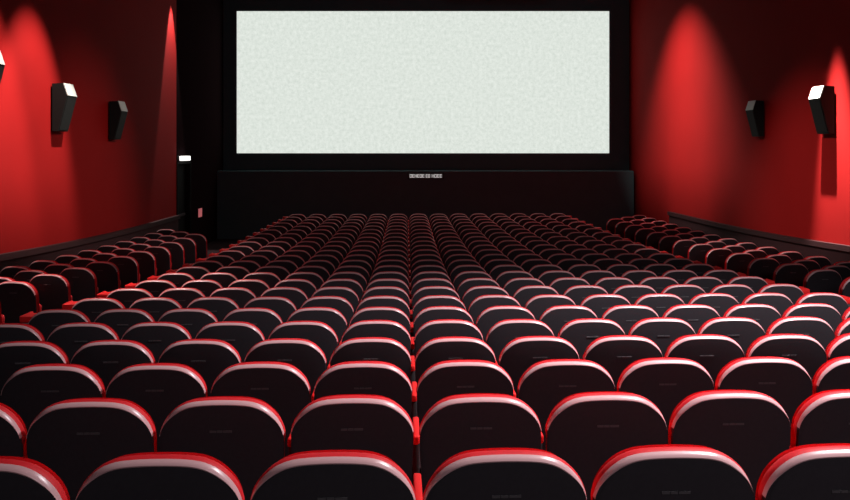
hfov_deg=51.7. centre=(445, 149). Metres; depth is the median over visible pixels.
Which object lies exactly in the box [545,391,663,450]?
backrest
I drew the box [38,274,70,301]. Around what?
cushion
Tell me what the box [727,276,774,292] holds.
seat
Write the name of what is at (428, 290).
cushion
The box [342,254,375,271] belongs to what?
seat
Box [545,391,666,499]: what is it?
seat
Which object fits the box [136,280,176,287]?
cushion
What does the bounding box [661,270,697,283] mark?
seat
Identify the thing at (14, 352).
cushion
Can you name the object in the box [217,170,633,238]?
stage
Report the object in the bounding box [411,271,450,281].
cushion
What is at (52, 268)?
seat
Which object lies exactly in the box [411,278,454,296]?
seat
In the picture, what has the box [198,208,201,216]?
notice
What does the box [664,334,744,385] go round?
seat
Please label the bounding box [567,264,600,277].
seat
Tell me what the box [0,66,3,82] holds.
grille
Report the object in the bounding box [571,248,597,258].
seat
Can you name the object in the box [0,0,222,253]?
wall
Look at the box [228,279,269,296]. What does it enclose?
seat
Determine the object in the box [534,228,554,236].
seat
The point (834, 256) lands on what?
baseboard
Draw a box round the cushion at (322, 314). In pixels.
[287,307,346,322]
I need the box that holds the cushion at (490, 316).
[476,305,535,325]
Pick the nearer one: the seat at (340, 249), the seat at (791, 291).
the seat at (791, 291)
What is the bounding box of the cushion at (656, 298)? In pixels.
[634,293,681,304]
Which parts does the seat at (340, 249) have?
edge trim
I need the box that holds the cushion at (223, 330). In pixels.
[197,321,264,339]
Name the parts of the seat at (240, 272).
edge trim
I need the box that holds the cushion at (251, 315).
[224,308,282,322]
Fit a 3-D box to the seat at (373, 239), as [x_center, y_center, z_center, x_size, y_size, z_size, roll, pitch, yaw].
[-1.576,2.247,18.085,0.560,0.955,0.426,0,0,-2]
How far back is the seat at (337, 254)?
15.01 m
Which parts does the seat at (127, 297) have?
armrest, edge trim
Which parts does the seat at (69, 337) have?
edge trim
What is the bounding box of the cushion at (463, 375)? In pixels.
[416,359,513,391]
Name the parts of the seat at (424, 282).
edge trim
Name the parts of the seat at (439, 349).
edge trim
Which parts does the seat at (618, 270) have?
edge trim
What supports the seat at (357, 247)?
on the floor
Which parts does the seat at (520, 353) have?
edge trim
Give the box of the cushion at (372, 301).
[356,296,409,309]
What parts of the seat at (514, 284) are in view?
edge trim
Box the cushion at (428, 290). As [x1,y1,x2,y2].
[412,286,459,297]
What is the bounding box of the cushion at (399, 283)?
[365,278,409,291]
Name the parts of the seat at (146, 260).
edge trim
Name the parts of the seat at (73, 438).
plate, edge trim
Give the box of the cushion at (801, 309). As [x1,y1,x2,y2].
[782,303,832,316]
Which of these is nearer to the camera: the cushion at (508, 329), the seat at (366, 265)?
the cushion at (508, 329)
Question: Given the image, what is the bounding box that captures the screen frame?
[223,0,628,169]
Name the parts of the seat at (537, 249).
edge trim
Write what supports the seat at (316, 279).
on the floor
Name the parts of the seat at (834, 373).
edge trim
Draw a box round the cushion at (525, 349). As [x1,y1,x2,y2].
[499,336,578,363]
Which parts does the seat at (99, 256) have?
edge trim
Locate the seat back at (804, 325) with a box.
[766,316,822,334]
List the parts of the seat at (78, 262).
edge trim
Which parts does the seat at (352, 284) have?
edge trim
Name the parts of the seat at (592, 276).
edge trim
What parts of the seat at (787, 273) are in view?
edge trim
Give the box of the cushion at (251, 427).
[165,396,285,456]
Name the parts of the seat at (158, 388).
plate, edge trim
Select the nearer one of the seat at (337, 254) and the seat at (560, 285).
the seat at (560, 285)
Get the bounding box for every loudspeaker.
[0,51,4,82]
[52,83,76,131]
[109,101,127,139]
[746,100,763,136]
[808,86,834,133]
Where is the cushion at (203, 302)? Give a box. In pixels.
[187,297,238,307]
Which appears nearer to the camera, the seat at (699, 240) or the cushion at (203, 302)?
the cushion at (203, 302)
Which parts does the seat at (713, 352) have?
edge trim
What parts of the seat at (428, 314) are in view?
edge trim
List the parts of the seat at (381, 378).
edge trim, plate, armrest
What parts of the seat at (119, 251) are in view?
edge trim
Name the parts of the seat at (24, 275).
edge trim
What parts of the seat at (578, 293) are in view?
edge trim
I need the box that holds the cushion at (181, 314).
[159,308,217,321]
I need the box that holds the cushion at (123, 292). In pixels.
[116,288,153,296]
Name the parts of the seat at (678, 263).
edge trim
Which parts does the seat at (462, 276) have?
edge trim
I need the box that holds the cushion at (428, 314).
[413,306,473,325]
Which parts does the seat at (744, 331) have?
edge trim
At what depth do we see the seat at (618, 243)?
17.15 m
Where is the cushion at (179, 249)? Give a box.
[175,242,184,263]
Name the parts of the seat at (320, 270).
edge trim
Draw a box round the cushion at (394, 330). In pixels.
[341,320,410,342]
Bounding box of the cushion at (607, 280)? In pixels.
[594,277,634,284]
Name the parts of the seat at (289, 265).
edge trim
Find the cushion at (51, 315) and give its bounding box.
[36,309,90,321]
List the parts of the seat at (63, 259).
edge trim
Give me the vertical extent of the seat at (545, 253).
0.955 m
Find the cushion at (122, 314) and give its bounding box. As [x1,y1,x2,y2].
[102,308,154,321]
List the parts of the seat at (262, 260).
edge trim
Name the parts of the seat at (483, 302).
edge trim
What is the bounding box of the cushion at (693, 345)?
[664,334,739,356]
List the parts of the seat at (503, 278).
edge trim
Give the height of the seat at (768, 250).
0.955 m
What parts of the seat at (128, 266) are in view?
edge trim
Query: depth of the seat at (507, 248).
16.10 m
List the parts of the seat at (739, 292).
edge trim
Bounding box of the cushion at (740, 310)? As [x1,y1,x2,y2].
[723,304,773,316]
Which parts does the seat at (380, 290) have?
edge trim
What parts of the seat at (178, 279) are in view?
armrest, edge trim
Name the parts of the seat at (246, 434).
plate, edge trim, armrest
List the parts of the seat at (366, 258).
edge trim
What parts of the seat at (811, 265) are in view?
edge trim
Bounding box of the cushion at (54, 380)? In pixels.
[9,363,105,397]
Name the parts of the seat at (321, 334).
edge trim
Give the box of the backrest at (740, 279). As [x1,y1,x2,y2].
[727,276,759,283]
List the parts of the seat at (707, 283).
edge trim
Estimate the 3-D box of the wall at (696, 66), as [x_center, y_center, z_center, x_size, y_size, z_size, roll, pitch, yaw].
[6.592,-1.037,13.175,0.200,8.350,31.750,0,0,-3]
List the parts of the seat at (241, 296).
edge trim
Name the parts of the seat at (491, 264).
edge trim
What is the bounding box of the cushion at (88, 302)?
[78,298,124,307]
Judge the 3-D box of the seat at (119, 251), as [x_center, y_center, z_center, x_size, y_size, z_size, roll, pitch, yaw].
[-5.642,2.203,15.540,0.523,0.955,0.296,0,0,7]
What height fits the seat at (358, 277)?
0.955 m
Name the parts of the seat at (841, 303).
edge trim, armrest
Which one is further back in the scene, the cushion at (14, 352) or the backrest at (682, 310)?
the backrest at (682, 310)
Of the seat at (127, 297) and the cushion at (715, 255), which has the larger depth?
the cushion at (715, 255)
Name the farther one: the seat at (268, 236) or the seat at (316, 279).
the seat at (268, 236)
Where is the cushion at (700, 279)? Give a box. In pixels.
[683,276,717,283]
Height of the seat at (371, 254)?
0.955 m
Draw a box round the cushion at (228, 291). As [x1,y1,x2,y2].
[215,287,255,296]
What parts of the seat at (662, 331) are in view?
edge trim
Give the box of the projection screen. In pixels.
[234,8,611,155]
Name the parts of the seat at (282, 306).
edge trim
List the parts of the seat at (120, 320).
edge trim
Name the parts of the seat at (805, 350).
edge trim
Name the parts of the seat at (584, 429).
edge trim, plate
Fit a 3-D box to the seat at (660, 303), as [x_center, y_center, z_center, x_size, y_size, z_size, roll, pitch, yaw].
[2.102,1.881,8.748,0.545,0.955,0.425,0,0,-3]
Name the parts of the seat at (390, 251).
edge trim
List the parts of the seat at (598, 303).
edge trim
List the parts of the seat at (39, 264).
edge trim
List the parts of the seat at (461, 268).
edge trim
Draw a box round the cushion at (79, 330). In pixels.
[51,322,118,339]
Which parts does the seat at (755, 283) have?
edge trim, armrest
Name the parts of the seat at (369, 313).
edge trim, armrest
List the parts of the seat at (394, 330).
edge trim, armrest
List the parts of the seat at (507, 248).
edge trim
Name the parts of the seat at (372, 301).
edge trim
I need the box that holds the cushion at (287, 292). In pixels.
[263,287,307,298]
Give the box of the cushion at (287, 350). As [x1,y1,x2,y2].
[244,338,326,363]
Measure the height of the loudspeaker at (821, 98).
0.792 m
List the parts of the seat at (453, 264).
edge trim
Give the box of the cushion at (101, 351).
[76,340,155,362]
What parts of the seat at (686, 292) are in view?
edge trim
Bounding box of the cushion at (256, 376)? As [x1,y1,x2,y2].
[212,361,310,392]
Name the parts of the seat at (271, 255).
edge trim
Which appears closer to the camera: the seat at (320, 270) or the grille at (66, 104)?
the seat at (320, 270)
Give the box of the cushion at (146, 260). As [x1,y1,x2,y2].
[132,251,156,275]
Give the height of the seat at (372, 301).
0.955 m
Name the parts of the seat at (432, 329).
edge trim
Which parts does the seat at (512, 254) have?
edge trim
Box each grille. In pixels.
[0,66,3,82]
[59,97,75,129]
[114,112,126,137]
[746,111,758,135]
[809,100,827,132]
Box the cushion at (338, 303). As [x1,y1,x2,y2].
[302,296,353,313]
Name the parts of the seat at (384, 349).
edge trim, armrest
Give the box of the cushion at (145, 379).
[112,363,207,396]
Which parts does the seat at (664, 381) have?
edge trim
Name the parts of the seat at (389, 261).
edge trim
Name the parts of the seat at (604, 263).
edge trim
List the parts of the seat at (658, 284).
edge trim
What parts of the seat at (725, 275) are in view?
edge trim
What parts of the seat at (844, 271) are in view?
edge trim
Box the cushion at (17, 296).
[2,281,39,312]
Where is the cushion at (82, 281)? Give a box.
[69,267,96,297]
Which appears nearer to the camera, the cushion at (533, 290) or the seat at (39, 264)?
the cushion at (533, 290)
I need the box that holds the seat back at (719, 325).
[697,317,759,333]
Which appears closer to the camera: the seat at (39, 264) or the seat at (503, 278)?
the seat at (503, 278)
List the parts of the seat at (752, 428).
edge trim, plate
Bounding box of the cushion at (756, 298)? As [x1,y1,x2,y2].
[741,293,785,303]
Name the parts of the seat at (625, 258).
edge trim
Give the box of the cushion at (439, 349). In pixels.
[415,336,495,362]
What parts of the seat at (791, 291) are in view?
edge trim, armrest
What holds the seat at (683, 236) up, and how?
on the floor
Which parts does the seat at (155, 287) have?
armrest, edge trim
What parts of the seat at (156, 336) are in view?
edge trim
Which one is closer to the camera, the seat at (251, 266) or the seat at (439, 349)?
the seat at (439, 349)
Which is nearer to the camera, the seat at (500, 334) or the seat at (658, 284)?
the seat at (500, 334)
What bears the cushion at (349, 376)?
on the seat at (381, 378)
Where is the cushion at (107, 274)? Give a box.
[94,261,119,288]
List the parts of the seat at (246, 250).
edge trim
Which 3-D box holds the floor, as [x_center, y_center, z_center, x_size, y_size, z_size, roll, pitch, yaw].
[0.048,2.244,12.889,13.500,1.789,31.750,0,0,-3]
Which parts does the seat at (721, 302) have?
edge trim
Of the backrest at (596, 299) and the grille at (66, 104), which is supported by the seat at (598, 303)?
the backrest at (596, 299)
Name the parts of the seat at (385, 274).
edge trim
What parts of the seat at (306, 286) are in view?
edge trim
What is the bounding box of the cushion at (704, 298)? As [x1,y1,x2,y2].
[688,293,732,303]
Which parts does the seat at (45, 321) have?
armrest, edge trim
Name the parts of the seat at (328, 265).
edge trim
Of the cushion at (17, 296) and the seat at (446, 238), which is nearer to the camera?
the cushion at (17, 296)
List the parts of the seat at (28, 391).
edge trim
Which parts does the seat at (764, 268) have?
edge trim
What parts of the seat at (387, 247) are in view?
edge trim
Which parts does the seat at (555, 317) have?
edge trim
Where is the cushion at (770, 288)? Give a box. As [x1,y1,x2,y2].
[758,284,795,292]
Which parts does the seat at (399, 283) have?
edge trim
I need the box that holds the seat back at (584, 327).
[558,318,620,336]
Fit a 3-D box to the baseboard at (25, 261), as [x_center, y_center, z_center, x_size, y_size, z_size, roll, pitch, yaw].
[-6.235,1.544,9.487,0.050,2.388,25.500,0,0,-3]
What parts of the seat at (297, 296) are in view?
edge trim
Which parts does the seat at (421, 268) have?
edge trim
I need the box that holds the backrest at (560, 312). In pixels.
[539,305,595,320]
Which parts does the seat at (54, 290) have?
edge trim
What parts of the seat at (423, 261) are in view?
edge trim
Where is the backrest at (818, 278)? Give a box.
[803,269,831,287]
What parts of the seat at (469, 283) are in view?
edge trim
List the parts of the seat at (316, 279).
edge trim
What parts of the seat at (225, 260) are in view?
edge trim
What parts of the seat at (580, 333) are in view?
edge trim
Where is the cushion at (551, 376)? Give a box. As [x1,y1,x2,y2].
[517,359,614,393]
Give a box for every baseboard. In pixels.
[0,219,177,271]
[669,215,849,264]
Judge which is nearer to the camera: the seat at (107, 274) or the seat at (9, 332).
the seat at (9, 332)
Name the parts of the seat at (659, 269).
edge trim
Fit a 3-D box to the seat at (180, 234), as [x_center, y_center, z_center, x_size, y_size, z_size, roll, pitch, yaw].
[-5.808,2.261,19.336,0.523,0.955,0.296,0,0,7]
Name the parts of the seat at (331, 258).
edge trim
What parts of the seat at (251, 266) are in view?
edge trim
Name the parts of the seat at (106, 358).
edge trim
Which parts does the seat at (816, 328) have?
edge trim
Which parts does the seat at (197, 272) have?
armrest, edge trim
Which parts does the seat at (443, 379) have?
edge trim, plate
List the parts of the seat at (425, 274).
edge trim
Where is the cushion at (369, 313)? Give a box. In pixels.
[349,307,410,325]
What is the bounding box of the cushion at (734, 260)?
[724,253,749,268]
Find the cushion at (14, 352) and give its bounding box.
[0,341,69,363]
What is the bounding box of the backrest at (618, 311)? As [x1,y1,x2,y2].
[601,305,657,318]
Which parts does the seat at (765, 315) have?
edge trim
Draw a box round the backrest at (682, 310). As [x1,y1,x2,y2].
[662,304,716,316]
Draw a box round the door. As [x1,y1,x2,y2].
[176,161,190,233]
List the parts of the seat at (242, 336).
edge trim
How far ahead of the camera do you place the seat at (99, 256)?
14.45 m
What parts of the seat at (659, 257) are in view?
edge trim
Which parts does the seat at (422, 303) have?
edge trim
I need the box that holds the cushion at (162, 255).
[150,246,170,268]
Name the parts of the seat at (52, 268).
edge trim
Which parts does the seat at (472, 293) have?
edge trim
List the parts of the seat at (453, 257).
edge trim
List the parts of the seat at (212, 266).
edge trim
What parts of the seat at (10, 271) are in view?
edge trim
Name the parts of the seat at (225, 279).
edge trim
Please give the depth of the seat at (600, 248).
16.17 m
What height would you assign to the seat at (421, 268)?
0.955 m
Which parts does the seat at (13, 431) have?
edge trim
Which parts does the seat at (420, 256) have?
edge trim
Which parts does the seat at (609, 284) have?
edge trim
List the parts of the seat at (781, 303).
edge trim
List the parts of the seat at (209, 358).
edge trim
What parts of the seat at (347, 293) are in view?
edge trim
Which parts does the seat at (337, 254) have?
edge trim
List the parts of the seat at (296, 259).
edge trim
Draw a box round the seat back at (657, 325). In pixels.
[628,317,686,334]
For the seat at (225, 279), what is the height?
0.955 m
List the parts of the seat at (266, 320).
edge trim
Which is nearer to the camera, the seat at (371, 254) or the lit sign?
the seat at (371, 254)
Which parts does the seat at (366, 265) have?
edge trim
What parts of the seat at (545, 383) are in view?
edge trim, plate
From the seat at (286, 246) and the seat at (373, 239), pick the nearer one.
the seat at (286, 246)
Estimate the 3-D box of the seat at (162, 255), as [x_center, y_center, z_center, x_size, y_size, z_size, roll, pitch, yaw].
[-5.198,2.211,15.909,0.523,0.955,0.296,0,0,7]
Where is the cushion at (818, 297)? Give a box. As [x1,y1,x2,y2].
[795,292,841,303]
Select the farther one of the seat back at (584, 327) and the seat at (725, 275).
the seat at (725, 275)
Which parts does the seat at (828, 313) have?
edge trim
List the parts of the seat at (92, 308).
armrest, edge trim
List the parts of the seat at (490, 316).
edge trim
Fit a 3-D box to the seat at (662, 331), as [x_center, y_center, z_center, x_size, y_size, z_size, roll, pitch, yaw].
[1.651,1.750,6.824,0.545,0.955,0.425,0,0,-2]
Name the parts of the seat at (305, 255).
edge trim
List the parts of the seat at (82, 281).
edge trim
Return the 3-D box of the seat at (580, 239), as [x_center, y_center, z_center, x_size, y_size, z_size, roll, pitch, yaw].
[2.907,2.247,18.277,0.557,0.955,0.426,0,0,-3]
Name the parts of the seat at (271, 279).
edge trim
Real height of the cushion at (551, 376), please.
0.559 m
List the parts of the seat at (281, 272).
edge trim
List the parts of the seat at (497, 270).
edge trim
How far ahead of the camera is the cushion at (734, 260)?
14.30 m
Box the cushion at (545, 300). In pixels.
[524,294,575,307]
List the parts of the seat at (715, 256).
edge trim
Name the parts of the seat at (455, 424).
edge trim, plate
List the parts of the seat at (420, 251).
edge trim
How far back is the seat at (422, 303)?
8.44 m
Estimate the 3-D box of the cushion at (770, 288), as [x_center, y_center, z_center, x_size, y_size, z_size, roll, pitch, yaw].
[3.667,1.740,9.637,0.523,0.559,0.155,0,0,-2]
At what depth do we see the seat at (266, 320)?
7.41 m
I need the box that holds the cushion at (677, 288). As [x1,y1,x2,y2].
[661,284,700,292]
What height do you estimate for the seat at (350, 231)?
0.955 m
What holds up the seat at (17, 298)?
on the floor
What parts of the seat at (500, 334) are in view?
edge trim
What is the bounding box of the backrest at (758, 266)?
[747,258,775,275]
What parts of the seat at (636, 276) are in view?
edge trim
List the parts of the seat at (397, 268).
edge trim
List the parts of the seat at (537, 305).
edge trim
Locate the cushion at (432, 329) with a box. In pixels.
[414,319,482,339]
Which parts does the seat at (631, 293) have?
edge trim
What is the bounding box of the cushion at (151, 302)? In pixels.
[136,297,181,307]
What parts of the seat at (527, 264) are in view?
edge trim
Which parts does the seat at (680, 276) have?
edge trim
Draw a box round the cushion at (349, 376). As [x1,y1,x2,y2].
[314,361,412,392]
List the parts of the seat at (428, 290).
edge trim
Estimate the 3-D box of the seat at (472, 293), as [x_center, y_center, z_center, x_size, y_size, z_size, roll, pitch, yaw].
[0.447,1.938,9.609,0.548,0.955,0.425,0,0,-2]
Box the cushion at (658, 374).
[617,357,709,391]
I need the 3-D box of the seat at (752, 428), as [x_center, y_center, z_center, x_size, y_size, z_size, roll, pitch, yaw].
[1.237,1.518,3.956,0.548,0.955,0.425,0,0,-2]
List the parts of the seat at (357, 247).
edge trim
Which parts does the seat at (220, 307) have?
edge trim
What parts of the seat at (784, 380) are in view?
edge trim, plate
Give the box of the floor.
[207,239,420,482]
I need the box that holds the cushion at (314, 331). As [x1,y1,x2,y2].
[269,321,337,342]
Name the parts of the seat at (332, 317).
edge trim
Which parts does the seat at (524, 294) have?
edge trim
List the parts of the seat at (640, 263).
edge trim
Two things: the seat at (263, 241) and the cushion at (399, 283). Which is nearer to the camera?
the cushion at (399, 283)
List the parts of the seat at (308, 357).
edge trim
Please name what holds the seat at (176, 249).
on the floor
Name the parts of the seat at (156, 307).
edge trim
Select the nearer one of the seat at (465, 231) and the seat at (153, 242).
the seat at (153, 242)
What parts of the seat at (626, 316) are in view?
edge trim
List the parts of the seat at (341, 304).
edge trim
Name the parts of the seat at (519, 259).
edge trim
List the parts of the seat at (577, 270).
edge trim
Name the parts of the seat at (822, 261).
edge trim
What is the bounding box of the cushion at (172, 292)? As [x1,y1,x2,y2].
[159,288,204,296]
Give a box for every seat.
[0,266,31,277]
[0,277,15,282]
[0,281,41,322]
[0,303,4,322]
[0,323,44,343]
[0,341,69,402]
[0,403,27,457]
[0,456,69,499]
[1,363,105,431]
[13,270,47,281]
[19,309,90,340]
[26,398,156,499]
[29,260,58,270]
[29,274,72,310]
[44,264,73,274]
[47,322,118,362]
[55,255,81,263]
[60,267,98,300]
[62,298,124,321]
[70,258,96,267]
[70,340,155,390]
[76,452,244,499]
[77,250,101,257]
[85,261,120,293]
[92,253,117,261]
[94,308,154,339]
[97,245,119,252]
[97,288,153,307]
[105,363,207,451]
[107,256,139,287]
[111,248,135,255]
[114,241,136,247]
[121,322,191,362]
[125,280,176,296]
[127,251,156,281]
[129,243,150,250]
[130,237,149,243]
[130,297,181,321]
[144,233,162,238]
[144,239,164,245]
[144,246,171,275]
[147,273,194,287]
[156,229,174,234]
[158,235,177,241]
[158,308,217,338]
[158,339,241,396]
[159,242,184,269]
[159,288,204,307]
[159,396,290,499]
[166,266,209,279]
[170,231,188,237]
[172,238,196,263]
[181,280,222,296]
[182,260,223,272]
[184,234,206,258]
[187,297,238,321]
[195,321,264,361]
[196,255,234,265]
[200,272,237,287]
[209,250,244,260]
[210,287,255,307]
[211,361,313,456]
[216,266,249,279]
[219,246,253,255]
[223,308,282,339]
[228,260,259,272]
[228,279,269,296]
[229,241,261,250]
[237,237,268,246]
[240,255,269,266]
[243,272,280,287]
[244,296,296,322]
[244,338,329,402]
[245,233,275,241]
[250,250,277,260]
[250,450,422,499]
[253,229,281,237]
[255,266,289,279]
[259,245,284,255]
[261,287,307,309]
[265,260,297,273]
[266,241,290,251]
[268,321,341,368]
[273,237,296,246]
[274,279,316,298]
[275,255,304,267]
[280,233,301,242]
[282,250,310,261]
[285,272,323,289]
[286,229,306,238]
[287,307,348,345]
[289,245,315,256]
[291,394,419,480]
[294,266,329,281]
[295,241,320,251]
[300,237,324,247]
[301,296,355,327]
[302,260,334,274]
[306,233,328,243]
[308,254,339,268]
[311,229,332,238]
[311,287,360,314]
[314,361,416,484]
[315,250,343,262]
[319,245,346,257]
[320,279,364,302]
[324,241,349,253]
[327,271,368,293]
[328,237,352,248]
[330,337,414,419]
[332,233,354,244]
[333,265,370,284]
[335,229,357,241]
[338,260,373,279]
[341,320,413,355]
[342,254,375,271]
[347,250,377,267]
[349,245,378,260]
[349,307,412,336]
[353,241,380,258]
[355,237,381,253]
[356,296,412,321]
[357,233,382,248]
[360,229,383,244]
[361,286,411,309]
[365,278,411,299]
[369,271,410,290]
[371,265,410,282]
[374,259,410,275]
[376,254,409,269]
[378,249,409,263]
[380,245,409,258]
[381,241,409,262]
[382,236,409,248]
[384,233,408,244]
[385,229,408,239]
[410,229,433,236]
[410,232,435,243]
[410,236,436,246]
[410,240,438,251]
[410,245,439,256]
[410,249,441,262]
[410,254,443,265]
[411,259,445,272]
[411,265,447,280]
[411,271,450,288]
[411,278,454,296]
[412,286,459,334]
[412,295,465,333]
[413,306,473,335]
[414,319,483,356]
[415,336,497,382]
[416,359,515,462]
[419,393,543,493]
[423,448,586,499]
[435,229,457,240]
[436,232,459,248]
[438,236,461,250]
[439,240,464,257]
[441,245,467,261]
[443,249,471,265]
[445,254,475,270]
[447,259,480,277]
[450,265,485,283]
[453,271,491,291]
[457,278,499,300]
[460,229,481,241]
[462,232,484,244]
[462,286,508,311]
[465,236,488,248]
[468,240,492,252]
[468,295,519,324]
[471,244,497,257]
[475,249,502,262]
[476,305,535,342]
[479,254,508,267]
[484,259,515,273]
[485,229,505,237]
[486,319,553,364]
[488,232,510,242]
[489,264,523,280]
[492,236,515,246]
[496,271,533,287]
[497,240,521,250]
[499,336,578,397]
[501,244,527,255]
[503,278,544,296]
[507,249,534,260]
[510,228,529,237]
[513,253,542,265]
[513,285,557,306]
[514,232,536,241]
[517,359,614,450]
[520,236,542,245]
[520,259,551,271]
[524,294,575,319]
[525,240,549,249]
[528,264,561,278]
[532,244,557,254]
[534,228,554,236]
[538,270,574,285]
[539,249,565,259]
[539,305,596,336]
[540,232,561,240]
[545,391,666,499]
[547,236,569,244]
[547,253,575,264]
[549,277,589,294]
[554,240,577,248]
[557,258,586,270]
[558,318,624,358]
[559,228,578,235]
[562,244,586,253]
[563,285,607,305]
[566,232,587,239]
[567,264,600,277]
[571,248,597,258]
[574,236,596,243]
[580,270,615,284]
[580,294,630,317]
[581,253,608,263]
[582,240,605,248]
[583,335,662,390]
[591,444,753,499]
[592,232,619,239]
[592,244,616,252]
[593,258,622,269]
[594,277,634,293]
[601,236,629,243]
[601,305,658,334]
[603,248,628,257]
[606,264,638,276]
[611,240,640,247]
[612,285,656,304]
[615,253,642,263]
[617,357,713,443]
[621,270,656,284]
[622,244,653,252]
[628,258,658,269]
[628,317,694,356]
[634,248,667,257]
[634,293,683,316]
[638,277,677,292]
[643,263,676,276]
[645,232,667,249]
[648,253,683,262]
[658,236,681,253]
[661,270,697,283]
[661,284,704,303]
[662,229,679,235]
[662,304,719,333]
[663,258,701,269]
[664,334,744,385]
[668,389,790,499]
[672,239,696,257]
[674,233,693,239]
[681,263,721,275]
[683,276,722,292]
[687,231,705,236]
[687,244,712,263]
[688,293,738,316]
[689,237,708,243]
[697,317,765,354]
[701,234,720,240]
[703,269,745,283]
[704,241,726,247]
[705,248,732,268]
[710,284,753,303]
[714,356,812,446]
[717,238,737,244]
[723,245,744,252]
[723,304,781,333]
[724,253,754,275]
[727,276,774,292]
[735,242,757,249]
[741,293,792,316]
[742,250,767,258]
[745,334,826,379]
[747,258,779,280]
[755,247,778,254]
[755,443,849,499]
[758,284,809,304]
[765,254,791,264]
[766,316,834,349]
[773,263,808,286]
[778,251,803,261]
[782,303,841,332]
[789,389,849,448]
[791,259,820,271]
[795,292,849,316]
[803,269,841,294]
[804,256,830,267]
[812,356,849,394]
[821,265,849,281]
[825,333,849,360]
[833,261,849,268]
[834,318,849,337]
[839,277,849,296]
[842,307,849,320]
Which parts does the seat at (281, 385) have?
plate, edge trim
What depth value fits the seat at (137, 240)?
17.88 m
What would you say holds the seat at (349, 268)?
on the floor
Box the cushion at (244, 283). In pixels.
[232,279,269,287]
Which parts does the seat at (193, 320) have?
edge trim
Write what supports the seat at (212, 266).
on the floor
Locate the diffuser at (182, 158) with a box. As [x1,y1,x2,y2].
[180,156,190,160]
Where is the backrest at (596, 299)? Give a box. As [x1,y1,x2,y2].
[580,294,624,305]
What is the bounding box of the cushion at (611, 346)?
[583,335,660,358]
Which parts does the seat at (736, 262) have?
edge trim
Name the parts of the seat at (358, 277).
edge trim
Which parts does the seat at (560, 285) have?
edge trim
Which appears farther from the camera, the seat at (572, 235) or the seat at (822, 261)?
the seat at (572, 235)
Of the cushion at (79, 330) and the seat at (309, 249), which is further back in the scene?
the seat at (309, 249)
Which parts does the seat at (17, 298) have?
edge trim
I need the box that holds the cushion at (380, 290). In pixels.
[361,286,409,301]
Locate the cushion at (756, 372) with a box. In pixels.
[714,356,799,389]
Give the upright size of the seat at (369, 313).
0.955 m
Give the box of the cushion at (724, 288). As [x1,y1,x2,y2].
[710,284,745,292]
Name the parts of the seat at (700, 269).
edge trim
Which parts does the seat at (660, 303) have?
edge trim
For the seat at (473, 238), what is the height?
0.955 m
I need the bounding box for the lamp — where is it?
[177,155,190,160]
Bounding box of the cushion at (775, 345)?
[745,334,816,356]
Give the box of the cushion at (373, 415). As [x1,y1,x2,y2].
[291,394,413,435]
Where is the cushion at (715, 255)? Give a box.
[705,248,727,263]
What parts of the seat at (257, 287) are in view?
edge trim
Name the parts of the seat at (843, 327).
edge trim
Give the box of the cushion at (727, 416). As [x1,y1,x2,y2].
[668,389,781,443]
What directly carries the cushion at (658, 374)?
on the seat at (664, 381)
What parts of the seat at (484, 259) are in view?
edge trim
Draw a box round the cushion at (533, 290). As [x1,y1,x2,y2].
[513,285,557,296]
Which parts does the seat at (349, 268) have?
edge trim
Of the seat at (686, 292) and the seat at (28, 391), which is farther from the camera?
the seat at (686, 292)
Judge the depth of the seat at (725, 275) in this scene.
11.45 m
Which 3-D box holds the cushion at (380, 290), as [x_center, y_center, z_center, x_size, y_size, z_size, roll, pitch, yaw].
[-0.645,1.741,9.466,0.523,0.559,0.155,0,0,-3]
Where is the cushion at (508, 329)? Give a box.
[486,319,551,340]
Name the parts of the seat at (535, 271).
edge trim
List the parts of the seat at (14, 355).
edge trim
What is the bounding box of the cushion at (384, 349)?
[330,337,411,361]
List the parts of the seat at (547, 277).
edge trim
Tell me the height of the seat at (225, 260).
0.961 m
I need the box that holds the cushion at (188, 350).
[162,339,241,362]
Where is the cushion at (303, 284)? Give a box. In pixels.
[274,279,316,289]
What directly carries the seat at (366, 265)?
on the floor
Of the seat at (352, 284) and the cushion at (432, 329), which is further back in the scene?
the seat at (352, 284)
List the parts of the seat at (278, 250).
edge trim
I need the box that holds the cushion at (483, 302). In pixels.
[468,295,518,312]
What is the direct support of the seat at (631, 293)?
on the floor
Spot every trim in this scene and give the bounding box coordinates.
[0,215,179,260]
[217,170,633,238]
[667,212,849,251]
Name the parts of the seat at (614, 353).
edge trim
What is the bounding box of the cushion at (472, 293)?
[462,286,508,300]
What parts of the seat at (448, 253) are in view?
edge trim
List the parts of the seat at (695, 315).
edge trim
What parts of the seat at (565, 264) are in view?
edge trim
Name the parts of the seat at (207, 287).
edge trim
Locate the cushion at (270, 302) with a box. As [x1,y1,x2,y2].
[246,296,296,309]
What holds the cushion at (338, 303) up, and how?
on the seat at (341, 304)
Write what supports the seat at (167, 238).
on the floor
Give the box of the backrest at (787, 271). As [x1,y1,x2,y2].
[773,263,802,280]
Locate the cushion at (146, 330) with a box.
[122,322,191,338]
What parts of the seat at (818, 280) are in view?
edge trim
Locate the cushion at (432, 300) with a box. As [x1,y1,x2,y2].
[412,295,464,312]
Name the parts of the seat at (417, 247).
edge trim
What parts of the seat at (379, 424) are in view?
plate, edge trim, armrest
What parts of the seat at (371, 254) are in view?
edge trim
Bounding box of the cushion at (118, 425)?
[33,398,156,451]
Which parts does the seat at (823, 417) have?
edge trim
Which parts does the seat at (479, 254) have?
edge trim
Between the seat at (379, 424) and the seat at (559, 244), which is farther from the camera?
the seat at (559, 244)
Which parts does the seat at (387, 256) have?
edge trim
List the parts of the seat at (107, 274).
edge trim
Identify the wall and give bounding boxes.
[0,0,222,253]
[629,0,849,244]
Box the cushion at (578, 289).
[563,285,606,294]
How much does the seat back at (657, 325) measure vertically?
0.559 m
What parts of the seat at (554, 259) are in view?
edge trim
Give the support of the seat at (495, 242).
on the floor
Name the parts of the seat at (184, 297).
edge trim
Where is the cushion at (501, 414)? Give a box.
[419,393,540,435]
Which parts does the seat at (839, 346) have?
edge trim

